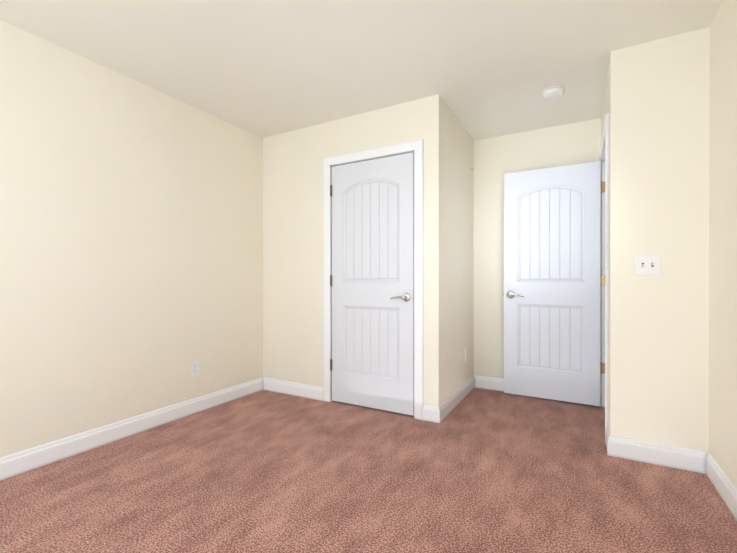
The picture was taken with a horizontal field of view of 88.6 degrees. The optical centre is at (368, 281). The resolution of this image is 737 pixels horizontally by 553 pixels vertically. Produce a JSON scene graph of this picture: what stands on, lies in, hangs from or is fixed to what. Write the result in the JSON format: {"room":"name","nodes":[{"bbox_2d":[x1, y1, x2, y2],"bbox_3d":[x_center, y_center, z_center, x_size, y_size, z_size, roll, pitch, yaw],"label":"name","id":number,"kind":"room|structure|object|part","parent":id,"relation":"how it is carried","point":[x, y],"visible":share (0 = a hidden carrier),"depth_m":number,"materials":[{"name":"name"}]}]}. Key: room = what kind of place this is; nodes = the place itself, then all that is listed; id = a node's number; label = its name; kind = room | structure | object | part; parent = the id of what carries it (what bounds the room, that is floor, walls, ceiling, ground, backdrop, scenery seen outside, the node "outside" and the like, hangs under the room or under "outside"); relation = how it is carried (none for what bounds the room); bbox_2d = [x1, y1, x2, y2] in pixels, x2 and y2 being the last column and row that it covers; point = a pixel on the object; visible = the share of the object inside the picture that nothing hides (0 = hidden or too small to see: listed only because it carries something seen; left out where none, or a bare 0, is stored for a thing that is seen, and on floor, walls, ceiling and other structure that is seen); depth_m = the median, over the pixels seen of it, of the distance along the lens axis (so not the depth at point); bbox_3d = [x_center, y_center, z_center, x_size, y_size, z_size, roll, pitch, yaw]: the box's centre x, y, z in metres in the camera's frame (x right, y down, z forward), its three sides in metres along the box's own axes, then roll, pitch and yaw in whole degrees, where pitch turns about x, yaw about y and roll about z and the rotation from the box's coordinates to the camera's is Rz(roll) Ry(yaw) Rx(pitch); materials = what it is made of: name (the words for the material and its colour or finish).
{"room":"empty bedroom","nodes":[
{"label":"empty bedroom","id":0,"kind":"room"},
{"bbox_2d":[0,20,262,456],"bbox_3d":[-1.744,-0.170,2.481,0.100,2.440,4.914,0,0,29],"label":"wall","id":1,"kind":"structure","parent":0,"point":[131,247],"depth_m":2.48,"materials":[{"name":"beige paint"}]},
{"bbox_2d":[0,377,263,480],"bbox_3d":[-1.929,0.993,2.032,0.014,0.118,3.745,0,0,29],"label":"baseboard","id":2,"kind":"structure","parent":1,"relation":"attached to","point":[29,459],"depth_m":2.48,"materials":[{"name":"white wood"}]},
{"bbox_2d":[190,360,198,376],"bbox_3d":[-1.386,0.693,3.013,0.008,0.120,0.074,0,0,29],"label":"outlet","id":3,"kind":"object","parent":1,"relation":"attached to","point":[194,368],"visible":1,"depth_m":3.01,"materials":[{"name":"white plastic"}]},
{"bbox_2d":[0,0,722,140],"bbox_3d":[0.204,-1.437,1.450,4.503,0.100,5.014,0,0,29],"label":"ceiling","id":4,"kind":"structure","parent":0,"point":[484,69],"depth_m":2.26,"materials":[{"name":"paint"}]},
{"bbox_2d":[542,86,563,99],"bbox_3d":[1.346,-1.367,2.750,0.142,0.046,0.142,0,0,29],"label":"smoke detector","id":5,"kind":"object","parent":4,"relation":"attached to","point":[552,92],"visible":1,"depth_m":2.71,"materials":[{"name":"white plastic"}]},
{"bbox_2d":[0,388,736,552],"bbox_3d":[0.204,1.103,1.456,4.503,0.100,5.014,0,0,29],"label":"floor","id":6,"kind":"structure","parent":0,"point":[478,470],"depth_m":1.91,"materials":[{"name":"carpet"}]},
{"bbox_2d":[443,101,473,401],"bbox_3d":[0.762,-0.172,3.343,0.100,2.440,0.969,0,0,29],"label":"wall","id":7,"kind":"structure","parent":0,"point":[458,248],"depth_m":3.24,"materials":[{"name":"beige paint"}]},
{"bbox_2d":[436,375,475,422],"bbox_3d":[0.784,0.990,3.269,0.014,0.118,1.083,0,0,29],"label":"baseboard","id":8,"kind":"structure","parent":7,"relation":"attached to","point":[449,404],"depth_m":3.13,"materials":[{"name":"white wood"}]},
{"bbox_2d":[465,347,467,360],"bbox_3d":[0.905,0.674,3.490,0.008,0.120,0.074,0,0,29],"label":"outlet","id":9,"kind":"object","parent":7,"relation":"attached to","point":[466,354],"visible":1,"depth_m":3.49,"materials":[{"name":"white plastic"}]},
{"bbox_2d":[263,27,709,451],"bbox_3d":[0.923,-0.170,2.642,4.403,2.440,0.100,0,0,29],"label":"wall","id":10,"kind":"structure","parent":0,"point":[659,204],"depth_m":2.24,"materials":[{"name":"beige paint"}]},
{"bbox_2d":[264,377,322,400],"bbox_3d":[-0.698,0.989,3.482,0.695,0.118,0.014,0,0,29],"label":"baseboard","id":11,"kind":"structure","parent":10,"relation":"attached to","point":[275,385],"depth_m":3.47,"materials":[{"name":"white wood"}]},
{"bbox_2d":[330,185,331,369],"bbox_3d":[-0.324,-0.031,3.273,0.014,1.611,0.014,0,0,29],"label":"closet door hinges","id":12,"kind":"object","parent":10,"relation":"attached to","point":[331,277],"visible":1,"depth_m":3.27,"materials":[{"name":"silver metal"}]},
{"bbox_2d":[323,139,422,419],"bbox_3d":[0.037,0.015,3.136,0.810,2.069,0.101,0,0,29],"label":"door frame","id":13,"kind":"structure","parent":10,"relation":"attached to","point":[331,166],"depth_m":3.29,"materials":[{"name":"white wood"}]},
{"bbox_2d":[332,152,413,414],"bbox_3d":[0.007,0.019,3.082,0.762,2.030,0.096,0,0,29],"label":"closet door","id":14,"kind":"structure","parent":10,"relation":"in","point":[372,283],"depth_m":3.08,"materials":[{"name":"white wood"}]},
{"bbox_3d":[0.242,0.124,2.932,0.152,0.067,0.061,0,0,29],"label":"handle","id":15,"kind":"part","parent":14,"relation":"part of","materials":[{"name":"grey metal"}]},
{"bbox_2d":[634,254,660,274],"bbox_3d":[1.618,-0.096,2.186,0.125,0.122,0.020,0,0,29],"label":"switch plate","id":16,"kind":"object","parent":10,"relation":"attached to","point":[647,264],"visible":1,"depth_m":2.19,"materials":[{"name":"white plastic"}]},
{"bbox_2d":[606,431,703,473],"bbox_3d":[1.638,0.992,2.181,0.436,0.118,0.014,0,0,29],"label":"baseboard","id":17,"kind":"structure","parent":10,"relation":"attached to","point":[687,459],"depth_m":2.17,"materials":[{"name":"white wood"}]},
{"bbox_2d":[474,118,600,378],"bbox_3d":[1.400,-0.172,3.600,4.503,2.440,0.100,0,0,29],"label":"wall","id":18,"kind":"structure","parent":0,"point":[496,159],"depth_m":3.63,"materials":[{"name":"beige paint"}]},
{"bbox_2d":[476,375,503,390],"bbox_3d":[1.514,0.989,3.473,1.029,0.118,0.014,0,0,29],"label":"baseboard","id":19,"kind":"structure","parent":18,"relation":"attached to","point":[483,382],"depth_m":3.66,"materials":[{"name":"white wood"}]},
{"bbox_2d":[601,67,608,427],"bbox_3d":[1.791,-0.170,2.770,0.100,2.440,0.969,0,0,29],"label":"wall","id":20,"kind":"structure","parent":0,"point":[605,110],"depth_m":2.52,"materials":[{"name":"beige paint"}]},
{"bbox_2d":[504,161,604,405],"bbox_3d":[1.602,0.019,3.296,0.802,2.030,0.110,0,0,30],"label":"entry door","id":21,"kind":"structure","parent":20,"relation":"in","point":[552,232],"depth_m":3.30,"materials":[{"name":"white wood"}]},
{"bbox_3d":[1.331,0.123,3.427,0.151,0.067,0.062,0,0,29],"label":"handle","id":22,"kind":"part","parent":21,"relation":"part of","materials":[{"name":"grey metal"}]},
{"bbox_3d":[1.947,-0.031,3.135,0.043,1.611,0.043,0,0,29],"label":"entry door hinges","id":23,"kind":"part","parent":21,"relation":"part of","materials":[{"name":"gold metal"}]},
{"bbox_2d":[599,113,608,444],"bbox_3d":[1.803,-0.013,2.792,0.135,2.126,0.918,0,0,29],"label":"door frame","id":24,"kind":"structure","parent":20,"relation":"attached to","point":[605,139],"depth_m":2.43,"materials":[{"name":"white wood"}]},
{"bbox_2d":[709,0,736,488],"bbox_3d":[0.969,-0.165,0.358,0.100,2.440,3.845,0,0,29],"label":"wall","id":25,"kind":"structure","parent":0,"point":[723,249],"depth_m":1.86,"materials":[{"name":"beige paint"}]},
{"bbox_2d":[704,451,736,519],"bbox_3d":[0.943,0.996,0.432,0.014,0.118,3.745,0,0,29],"label":"baseboard","id":26,"kind":"structure","parent":25,"relation":"attached to","point":[725,488],"depth_m":1.84,"materials":[{"name":"white wood"}]}
]}

